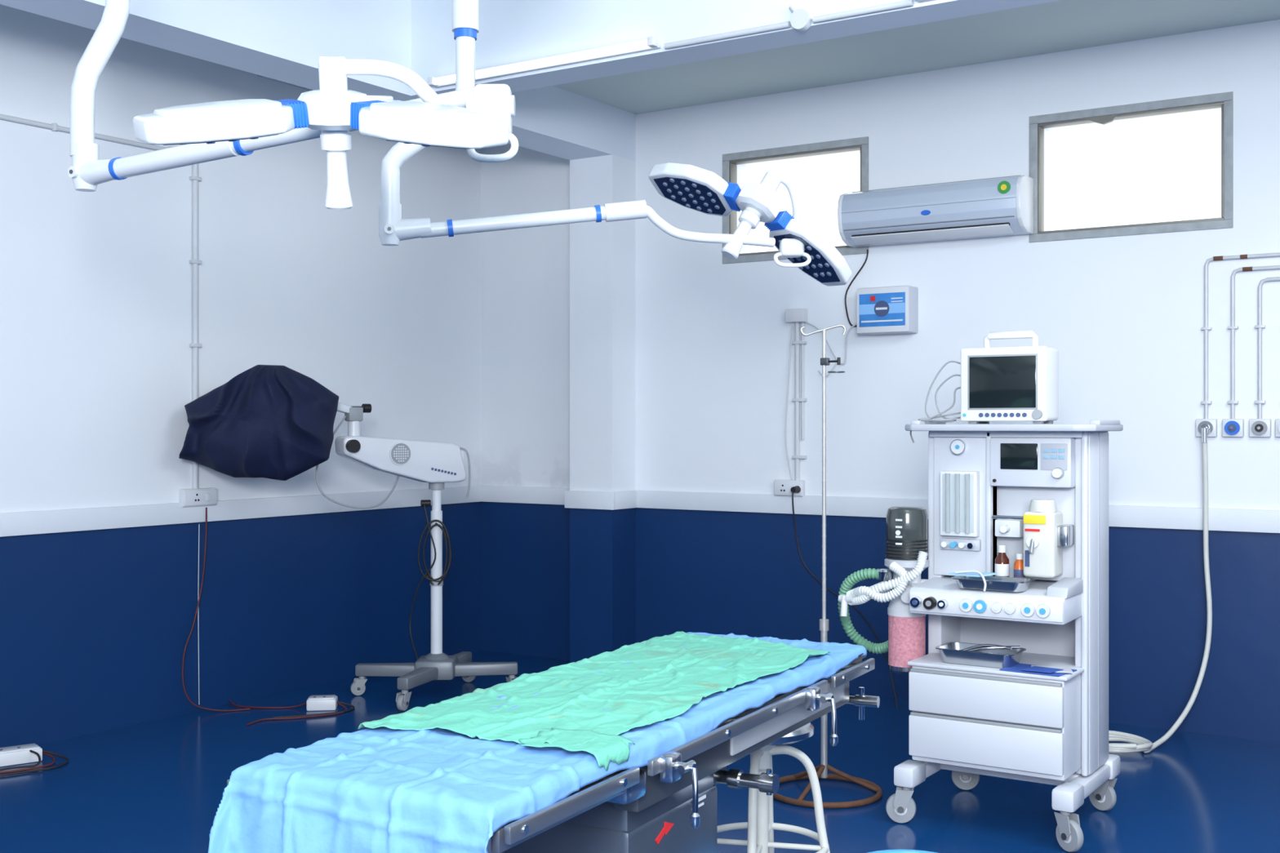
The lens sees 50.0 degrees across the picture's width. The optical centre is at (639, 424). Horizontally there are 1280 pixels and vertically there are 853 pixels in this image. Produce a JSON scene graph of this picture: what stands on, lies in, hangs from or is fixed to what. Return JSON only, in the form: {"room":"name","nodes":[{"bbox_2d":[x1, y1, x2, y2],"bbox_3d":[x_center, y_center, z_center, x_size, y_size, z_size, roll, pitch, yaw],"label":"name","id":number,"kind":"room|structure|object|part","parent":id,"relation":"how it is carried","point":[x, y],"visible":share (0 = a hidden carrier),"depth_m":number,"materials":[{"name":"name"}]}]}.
{"room":"operating room","nodes":[
{"label":"operating room","id":0,"kind":"room"},
{"bbox_2d":[0,4,480,747],"bbox_3d":[-3.350,-0.370,4.932,0.200,3.500,8.805,0,0,33],"label":"wall","id":1,"kind":"structure","parent":0,"point":[96,286],"depth_m":6.57,"materials":[{"name":"paint"}]},
{"bbox_2d":[0,114,201,488],"bbox_3d":[-3.751,-0.481,4.106,0.032,1.662,5.982,0,0,33],"label":"conduit","id":2,"kind":"object","parent":1,"relation":"attached to","point":[195,179],"visible":0.68,"depth_m":6.58,"materials":[{"name":"plastic"}]},
{"bbox_2d":[178,487,217,506],"bbox_3d":[-2.117,0.350,6.597,0.048,0.085,0.200,0,0,33],"label":"power socket","id":3,"kind":"object","parent":1,"relation":"attached to","point":[200,496],"depth_m":6.57,"materials":[{"name":"white plastic"}]},
{"bbox_2d":[182,507,250,711],"bbox_3d":[-2.043,0.890,6.607,0.316,0.980,0.093,0,0,-25],"label":"power cord","id":4,"kind":"object","parent":1,"relation":"attached to","point":[206,531],"visible":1,"depth_m":6.61,"materials":[{"name":"brown rubber"}]},
{"bbox_2d":[0,485,481,537],"bbox_3d":[-3.318,0.421,4.779,0.022,0.099,8.583,0,0,33],"label":"trim","id":5,"kind":"structure","parent":1,"relation":"attached to","point":[46,522],"depth_m":6.67,"materials":[{"name":"paint"}]},
{"bbox_2d":[0,0,635,161],"bbox_3d":[-2.496,-1.775,4.256,0.290,0.570,8.605,0,0,33],"label":"ceiling beam","id":6,"kind":"structure","parent":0,"point":[285,41],"depth_m":5.80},
{"bbox_2d":[569,154,635,662],"bbox_3d":[-0.210,-0.055,7.762,0.290,2.870,0.235,0,0,33],"label":"pillar","id":7,"kind":"structure","parent":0,"point":[602,255],"depth_m":7.67,"materials":[{"name":"paint"}]},
{"bbox_2d":[0,650,1279,852],"bbox_3d":[-0.263,1.430,2.801,7.700,0.100,9.005,0,0,33],"label":"floor","id":8,"kind":"structure","parent":0,"point":[158,785],"depth_m":5.14,"materials":[{"name":"plastic"}]},
{"bbox_2d":[0,743,68,776],"bbox_3d":[-2.531,1.349,5.517,0.437,0.062,0.266,0,0,-37],"label":"power strip","id":9,"kind":"object","parent":8,"relation":"on","point":[30,753],"visible":1,"depth_m":5.56,"materials":[{"name":"white plastic"}]},
{"bbox_2d":[229,694,355,725],"bbox_3d":[-1.673,1.349,6.653,0.543,0.062,0.581,0,0,-25],"label":"power strip","id":10,"kind":"object","parent":8,"relation":"on","point":[323,702],"visible":1,"depth_m":6.62,"materials":[{"name":"white plastic"}]},
{"bbox_2d":[178,364,517,711],"bbox_3d":[-1.389,0.549,6.716,1.655,1.662,0.665,0,0,-33],"label":"microscope","id":11,"kind":"object","parent":8,"relation":"on","point":[275,422],"visible":1,"depth_m":6.42,"materials":[{"name":"grey plastic"}]},
{"bbox_3d":[-1.515,-0.100,6.678,0.334,0.126,0.060,0,0,-34],"label":"link arm","id":12,"kind":"part","parent":11,"relation":"part of","materials":[{"name":"white metal"}]},
{"bbox_3d":[-1.393,0.105,6.666,0.064,0.064,0.035,0,0,-34],"label":"knob","id":13,"kind":"part","parent":11,"relation":"part of","materials":[{"name":"black plastic"}]},
{"bbox_3d":[-1.242,1.250,7.000,0.410,0.060,0.109,0,0,0],"label":"leg","id":14,"kind":"part","parent":11,"relation":"part of","materials":[{"name":"grey metal"}]},
{"bbox_2d":[391,443,410,464],"bbox_3d":[-1.185,0.145,6.811,0.104,0.104,0.004,0,0,-34],"label":"speaker grille","id":15,"kind":"object","parent":11,"relation":"attached to","point":[400,452],"depth_m":6.81,"materials":[{"name":"grey plastic"}]},
{"bbox_3d":[-1.137,1.280,6.640,0.032,0.040,0.032,0,0,20],"label":"stem","id":16,"kind":"part","parent":11,"relation":"part of","materials":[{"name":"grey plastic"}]},
{"bbox_3d":[-1.091,1.250,6.806,0.109,0.060,0.404,0,0,16],"label":"leg","id":17,"kind":"part","parent":11,"relation":"part of","materials":[{"name":"grey metal"}]},
{"bbox_3d":[-1.089,0.400,6.982,0.047,0.034,0.034,0,0,-18],"label":"height knob","id":18,"kind":"part","parent":11,"relation":"part of","materials":[{"name":"black plastic"}]},
{"bbox_3d":[-0.983,1.250,7.194,0.109,0.060,0.404,0,0,16],"label":"leg","id":19,"kind":"part","parent":11,"relation":"part of","materials":[{"name":"grey metal"}]},
{"bbox_3d":[-0.831,1.250,7.022,0.413,0.060,0.109,0,0,-6],"label":"leg","id":20,"kind":"part","parent":11,"relation":"part of","materials":[{"name":"grey metal"}]},
{"bbox_3d":[-0.656,1.280,7.040,0.032,0.040,0.032,0,0,-30],"label":"stem","id":21,"kind":"part","parent":11,"relation":"part of","materials":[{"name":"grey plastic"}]},
{"bbox_2d":[208,631,879,852],"bbox_3d":[-0.027,0.971,2.976,0.671,0.818,1.820,0,0,28],"label":"table","id":22,"kind":"object","parent":8,"relation":"on","point":[627,748],"visible":1,"depth_m":2.60,"materials":[{"name":"blue fabric"}]},
{"bbox_3d":[0.086,0.635,2.545,0.016,0.016,0.048,0,0,28],"label":"knob","id":23,"kind":"part","parent":22,"relation":"part of","materials":[{"name":"silver metal"}]},
{"bbox_3d":[0.101,0.677,2.531,0.013,0.087,0.025,0,0,-5],"label":"lever","id":24,"kind":"part","parent":22,"relation":"part of","materials":[{"name":"silver metal"}]},
{"bbox_3d":[0.125,0.797,2.899,0.002,0.019,0.060,0,0,28],"label":"label plate","id":25,"kind":"part","parent":22,"relation":"part of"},
{"bbox_3d":[0.048,0.683,3.191,0.510,0.083,1.160,0,0,28],"label":"under frame","id":26,"kind":"part","parent":22,"relation":"part of","materials":[{"name":"metal"}]},
{"bbox_3d":[0.433,0.635,3.188,0.016,0.016,0.048,0,0,28],"label":"knob","id":27,"kind":"part","parent":22,"relation":"part of","materials":[{"name":"silver metal"}]},
{"bbox_3d":[0.447,0.677,3.174,0.013,0.087,0.025,0,0,-5],"label":"lever","id":28,"kind":"part","parent":22,"relation":"part of","materials":[{"name":"silver metal"}]},
{"bbox_2d":[717,722,830,852],"bbox_3d":[0.343,1.112,3.895,0.384,0.538,0.384,0,0,-32],"label":"stool","id":29,"kind":"object","parent":8,"relation":"on","point":[760,825],"visible":0.63,"depth_m":3.86,"materials":[{"name":"white metal"}]},
{"bbox_3d":[0.343,0.862,3.895,0.300,0.037,0.300,0,0,13],"label":"seat","id":30,"kind":"part","parent":29,"relation":"part of","materials":[{"name":"silver metal"}]},
{"bbox_2d":[773,324,882,808],"bbox_3d":[0.688,0.502,5.138,0.432,1.754,0.432,0,0,33],"label":"stand","id":31,"kind":"object","parent":8,"relation":"on","point":[822,769],"visible":0.91,"depth_m":5.13,"materials":[{"name":"paint"}]},
{"bbox_3d":[0.739,-0.235,5.105,0.012,0.028,0.012,0,0,33],"label":"knob","id":32,"kind":"part","parent":31,"relation":"part of","materials":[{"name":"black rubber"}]},
{"bbox_2d":[867,849,936,852],"bbox_3d":[0.692,1.255,3.488,0.330,0.250,0.330,0,0,33],"label":"plastic basin","id":33,"kind":"object","parent":8,"relation":"on","point":[885,851],"visible":1,"depth_m":3.63,"materials":[{"name":"blue plastic"}]},
{"bbox_2d":[837,419,1123,852],"bbox_3d":[1.171,0.682,4.900,0.965,1.395,0.610,0,0,33],"label":"machine","id":34,"kind":"object","parent":8,"relation":"on","point":[1040,492],"visible":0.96,"depth_m":4.72,"materials":[{"name":"grey plastic"}]},
{"bbox_3d":[0.923,1.245,4.752,0.032,0.040,0.032,0,0,13],"label":"stem","id":35,"kind":"part","parent":34,"relation":"part of","materials":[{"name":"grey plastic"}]},
{"bbox_3d":[0.965,0.676,4.969,0.138,0.024,0.138,0,0,33],"label":"canister lid","id":36,"kind":"part","parent":34,"relation":"part of","materials":[{"name":"white plastic"}]},
{"bbox_2d":[888,614,925,667],"bbox_3d":[0.965,0.780,4.969,0.132,0.200,0.132,0,0,33],"label":"canister","id":37,"kind":"object","parent":34,"relation":"on","point":[906,633],"depth_m":4.91,"materials":[{"name":"pink plastic"}]},
{"bbox_3d":[1.083,0.425,4.875,0.020,0.020,0.030,0,0,33],"label":"flow knob","id":38,"kind":"part","parent":34,"relation":"part of","materials":[{"name":"white plastic"}]},
{"bbox_3d":[1.110,0.425,4.857,0.020,0.020,0.030,0,0,33],"label":"flow knob","id":39,"kind":"part","parent":34,"relation":"part of","materials":[{"name":"blue plastic"}]},
{"bbox_3d":[1.132,0.280,4.864,0.135,0.230,0.035,0,0,33],"label":"flowmeter frame","id":40,"kind":"part","parent":34,"relation":"part of","materials":[{"name":"white plastic"}]},
{"bbox_3d":[1.136,0.425,4.870,0.145,0.040,0.020,0,0,33],"label":"flow knob plate","id":41,"kind":"part","parent":34,"relation":"part of","materials":[{"name":"white plastic"}]},
{"bbox_3d":[1.136,0.425,4.840,0.020,0.020,0.030,0,0,33],"label":"flow knob","id":42,"kind":"part","parent":34,"relation":"part of","materials":[{"name":"white plastic"}]},
{"bbox_3d":[1.163,0.425,4.822,0.020,0.020,0.030,0,0,33],"label":"flow knob","id":43,"kind":"part","parent":34,"relation":"part of","materials":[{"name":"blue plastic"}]},
{"bbox_2d":[935,641,1026,668],"bbox_3d":[1.172,0.786,4.727,0.280,0.067,0.170,0,0,33],"label":"tray","id":44,"kind":"object","parent":34,"relation":"on","point":[992,655],"visible":1,"depth_m":4.68,"materials":[{"name":"silver metal"}]},
{"bbox_2d":[910,330,1058,442],"bbox_3d":[1.220,-0.131,4.893,0.501,0.395,0.190,0,0,33],"label":"patient monitor","id":45,"kind":"object","parent":34,"relation":"on","point":[1000,384],"visible":0.95,"depth_m":4.78,"materials":[{"name":"white plastic"}]},
{"bbox_3d":[1.310,-0.294,4.852,0.195,0.069,0.022,0,0,33],"label":"carry handle","id":46,"kind":"part","parent":45,"relation":"part of","materials":[{"name":"white plastic"}]},
{"bbox_3d":[1.157,0.922,4.618,0.530,0.135,0.024,0,0,33],"label":"drawer","id":47,"kind":"part","parent":34,"relation":"part of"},
{"bbox_3d":[1.157,1.075,4.618,0.530,0.140,0.024,0,0,33],"label":"drawer","id":48,"kind":"part","parent":34,"relation":"part of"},
{"bbox_2d":[948,570,1035,591],"bbox_3d":[1.185,0.527,4.665,0.280,0.063,0.159,0,0,33],"label":"steel tray","id":49,"kind":"object","parent":34,"relation":"on","point":[971,580],"visible":1,"depth_m":4.65,"materials":[{"name":"silver metal"}]},
{"bbox_2d":[995,544,1009,577],"bbox_3d":[1.252,0.479,4.749,0.049,0.126,0.049,0,0,33],"label":"medicine bottle","id":50,"kind":"object","parent":34,"relation":"on","point":[1002,561],"visible":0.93,"depth_m":4.73,"materials":[{"name":"brown glass"}]},
{"bbox_3d":[1.258,0.360,4.731,0.024,0.024,0.040,0,0,33],"label":"lock knob","id":51,"kind":"part","parent":34,"relation":"part of","materials":[{"name":"white plastic"}]},
{"bbox_2d":[905,424,1123,431],"bbox_3d":[1.315,0.011,4.855,0.670,0.024,0.390,0,0,33],"label":"shelf","id":52,"kind":"object","parent":34,"relation":"attached to","point":[931,428],"depth_m":4.69,"materials":[{"name":"white plastic"}]},
{"bbox_3d":[1.296,1.218,4.826,0.600,0.055,0.540,0,0,33],"label":"frame","id":53,"kind":"part","parent":34,"relation":"part of","materials":[{"name":"white metal"}]},
{"bbox_3d":[1.391,0.450,4.972,0.480,0.860,0.030,0,0,33],"label":"panel","id":54,"kind":"part","parent":34,"relation":"part of","materials":[{"name":"white metal"}]},
{"bbox_2d":[1013,553,1025,577],"bbox_3d":[1.301,0.491,4.709,0.037,0.101,0.037,0,0,33],"label":"medicine bottle","id":55,"kind":"object","parent":34,"relation":"on","point":[1018,565],"visible":0.82,"depth_m":4.70,"materials":[{"name":"orange plastic"}]},
{"bbox_2d":[999,663,1076,676],"bbox_3d":[1.335,0.816,4.585,0.230,0.009,0.160,0,0,33],"label":"tray","id":56,"kind":"object","parent":34,"relation":"on","point":[1056,671],"visible":1,"depth_m":4.56,"materials":[{"name":"blue plastic"}]},
{"bbox_3d":[1.379,1.245,4.455,0.032,0.040,0.032,0,0,-27],"label":"stem","id":57,"kind":"part","parent":34,"relation":"part of","materials":[{"name":"grey plastic"}]},
{"bbox_2d":[1108,427,1212,753],"bbox_3d":[1.978,0.698,5.810,1.189,1.366,0.310,0,0,-33],"label":"hose","id":58,"kind":"object","parent":8,"relation":"on","point":[1138,744],"visible":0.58,"depth_m":6.00,"materials":[{"name":"white plastic"}]},
{"bbox_2d":[257,0,1279,114],"bbox_3d":[-0.263,-1.988,2.801,7.700,0.463,9.005,0,0,33],"label":"ceiling","id":59,"kind":"structure","parent":0,"point":[1062,25],"depth_m":6.43,"materials":[{"name":"paint"}]},
{"bbox_2d":[67,0,852,286],"bbox_3d":[-0.181,-1.257,3.818,2.465,1.565,1.687,0,0,-29],"label":"light","id":60,"kind":"object","parent":59,"relation":"hanging from","point":[470,117],"visible":1,"depth_m":3.79,"materials":[{"name":"white metal"}]},
{"bbox_3d":[-1.268,-0.723,3.725,0.482,0.077,0.056,0,0,30],"label":"spring arm","id":61,"kind":"part","parent":60,"relation":"part of","materials":[{"name":"white metal"}]},
{"bbox_3d":[-0.666,-0.756,2.979,0.060,0.083,0.060,1,17,0],"label":"knob","id":62,"kind":"part","parent":60,"relation":"part of","materials":[{"name":"white plastic"}]},
{"bbox_3d":[-0.669,-0.569,3.037,0.068,0.181,0.068,1,17,0],"label":"handle","id":63,"kind":"part","parent":60,"relation":"part of","materials":[{"name":"white plastic"}]},
{"bbox_3d":[-0.705,-0.752,3.403,0.820,0.083,0.046,0,0,30],"label":"spring arm","id":64,"kind":"part","parent":60,"relation":"part of","materials":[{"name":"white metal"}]},
{"bbox_3d":[-0.341,-0.642,3.180,0.120,0.078,0.049,0,0,0],"label":"bracket handle","id":65,"kind":"part","parent":60,"relation":"part of","materials":[{"name":"white plastic"}]},
{"bbox_3d":[-0.358,-0.662,4.456,0.705,0.128,0.046,0,0,-7],"label":"spring arm","id":66,"kind":"part","parent":60,"relation":"part of","materials":[{"name":"white metal"}]},
{"bbox_3d":[0.338,-0.637,4.576,0.068,0.181,0.068,35,-13,-24],"label":"handle","id":67,"kind":"part","parent":60,"relation":"part of","materials":[{"name":"white plastic"}]},
{"bbox_3d":[0.434,-0.804,4.615,0.060,0.083,0.060,35,-13,-24],"label":"knob","id":68,"kind":"part","parent":60,"relation":"part of","materials":[{"name":"white plastic"}]},
{"bbox_3d":[0.511,-0.553,4.610,0.126,0.057,0.045,0,0,0],"label":"bracket handle","id":69,"kind":"part","parent":60,"relation":"part of","materials":[{"name":"white plastic"}]},
{"bbox_2d":[427,35,660,88],"bbox_3d":[-0.430,-1.525,5.795,1.190,0.044,0.060,0,0,33],"label":"tube light","id":70,"kind":"object","parent":59,"relation":"attached to","point":[652,42],"visible":0.98,"depth_m":5.72,"materials":[{"name":"white plastic"}]},
{"bbox_2d":[411,0,1060,97],"bbox_3d":[1.601,-1.775,4.626,6.170,0.570,0.200,0,0,33],"label":"ceiling beam","id":71,"kind":"structure","parent":59,"relation":"attached to","point":[511,31],"depth_m":5.63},
{"bbox_2d":[663,0,914,48],"bbox_3d":[0.536,-1.526,5.181,1.040,0.102,0.035,0,0,33],"label":"conduit","id":72,"kind":"object","parent":59,"relation":"attached to","point":[801,20],"visible":1,"depth_m":5.13,"materials":[{"name":"plastic"}]},
{"bbox_2d":[917,0,933,2],"bbox_3d":[1.484,-1.525,4.547,1.200,0.044,0.060,0,0,33],"label":"tube light","id":73,"kind":"object","parent":59,"relation":"attached to","point":[919,1],"visible":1,"depth_m":4.88,"materials":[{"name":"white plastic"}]},
{"bbox_2d":[480,19,1279,742],"bbox_3d":[2.141,-0.370,6.489,7.300,3.500,0.200,0,0,33],"label":"wall","id":74,"kind":"structure","parent":0,"point":[1123,316],"depth_m":6.90,"materials":[{"name":"paint"}]},
{"bbox_2d":[722,136,868,263],"bbox_3d":[0.828,-1.170,7.267,0.780,0.520,0.070,0,0,33],"label":"frame","id":75,"kind":"object","parent":74,"relation":"attached to","point":[733,164],"visible":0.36,"depth_m":7.33,"materials":[{"name":"metal"}]},
{"bbox_2d":[773,480,822,584],"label":"power socket","id":76,"kind":"object","parent":74,"relation":"attached to","point":[792,488],"depth_m":7.19,"materials":[{"name":"white plastic"}]},
{"bbox_3d":[0.775,0.335,7.214,0.158,0.073,0.008,0,0,33],"label":"plate","id":77,"kind":"part","parent":76,"relation":"part of","materials":[{"name":"white plastic"}]},
{"bbox_2d":[785,308,857,479],"bbox_3d":[0.952,-0.152,7.115,0.453,0.905,0.050,0,0,33],"label":"conduit","id":78,"kind":"object","parent":74,"relation":"attached to","point":[797,316],"visible":0.8,"depth_m":7.20,"materials":[{"name":"plastic"}]},
{"bbox_2d":[844,248,868,327],"bbox_3d":[1.106,-0.694,7.019,0.131,0.392,0.010,0,0,33],"label":"power cord","id":79,"kind":"object","parent":74,"relation":"attached to","point":[865,260],"visible":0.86,"depth_m":7.03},
{"bbox_2d":[851,605,880,643],"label":"power cord","id":80,"kind":"object","parent":74,"relation":"attached to","point":[857,610],"depth_m":6.90,"materials":[{"name":"black plastic"}]},
{"bbox_2d":[480,485,1279,533],"bbox_3d":[2.016,0.421,6.297,7.300,0.099,0.257,0,0,33],"label":"trim","id":81,"kind":"structure","parent":74,"relation":"attached to","point":[1261,521],"depth_m":7.19,"materials":[{"name":"paint"}]},
{"bbox_2d":[857,285,918,335],"bbox_3d":[1.236,-0.570,6.877,0.280,0.230,0.138,0,0,33],"label":"stabilizer","id":82,"kind":"object","parent":74,"relation":"attached to","point":[883,310],"visible":1,"depth_m":6.82,"materials":[{"name":"white plastic"}]},
{"bbox_2d":[888,669,897,708],"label":"power cord","id":83,"kind":"object","parent":74,"relation":"attached to","point":[891,673],"depth_m":6.64,"materials":[{"name":"black plastic"}]},
{"bbox_2d":[837,175,1033,247],"bbox_3d":[1.428,-1.037,6.695,0.924,0.273,0.209,0,0,33],"label":"air conditioner","id":84,"kind":"object","parent":74,"relation":"attached to","point":[997,206],"visible":1,"depth_m":6.60,"materials":[{"name":"white plastic"}]},
{"bbox_2d":[1029,91,1233,242],"bbox_3d":[2.256,-1.167,6.336,0.830,0.525,0.070,0,0,33],"label":"frame","id":85,"kind":"object","parent":74,"relation":"attached to","point":[1041,126],"visible":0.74,"depth_m":6.36,"materials":[{"name":"metal"}]},
{"bbox_2d":[1195,418,1217,436],"bbox_3d":[2.510,0.015,6.094,0.086,0.080,0.058,0,0,33],"label":"outlet","id":86,"kind":"object","parent":74,"relation":"attached to","point":[1211,424],"visible":0.99,"depth_m":6.08,"materials":[{"name":"white plastic"}]},
{"bbox_2d":[1222,418,1244,436],"bbox_3d":[2.603,0.015,6.034,0.086,0.080,0.058,0,0,33],"label":"outlet","id":87,"kind":"object","parent":74,"relation":"attached to","point":[1230,427],"visible":1,"depth_m":6.02,"materials":[{"name":"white plastic"}]},
{"bbox_2d":[1200,252,1279,418],"bbox_3d":[3.819,-0.382,5.258,3.145,0.724,0.030,0,0,33],"label":"gas pipeline","id":88,"kind":"object","parent":74,"relation":"attached to","point":[1260,402],"visible":1,"depth_m":6.03,"materials":[{"name":"metal"}]},
{"bbox_2d":[1248,418,1271,437],"bbox_3d":[2.695,0.015,5.974,0.086,0.080,0.058,0,0,33],"label":"outlet","id":89,"kind":"object","parent":74,"relation":"attached to","point":[1257,427],"visible":1,"depth_m":5.96,"materials":[{"name":"white plastic"}]},
{"bbox_2d":[1275,418,1279,437],"bbox_3d":[2.783,0.015,5.917,0.086,0.080,0.058,0,0,33],"label":"outlet","id":90,"kind":"object","parent":74,"relation":"attached to","point":[1277,420],"visible":1,"depth_m":5.93,"materials":[{"name":"white plastic"}]}
]}

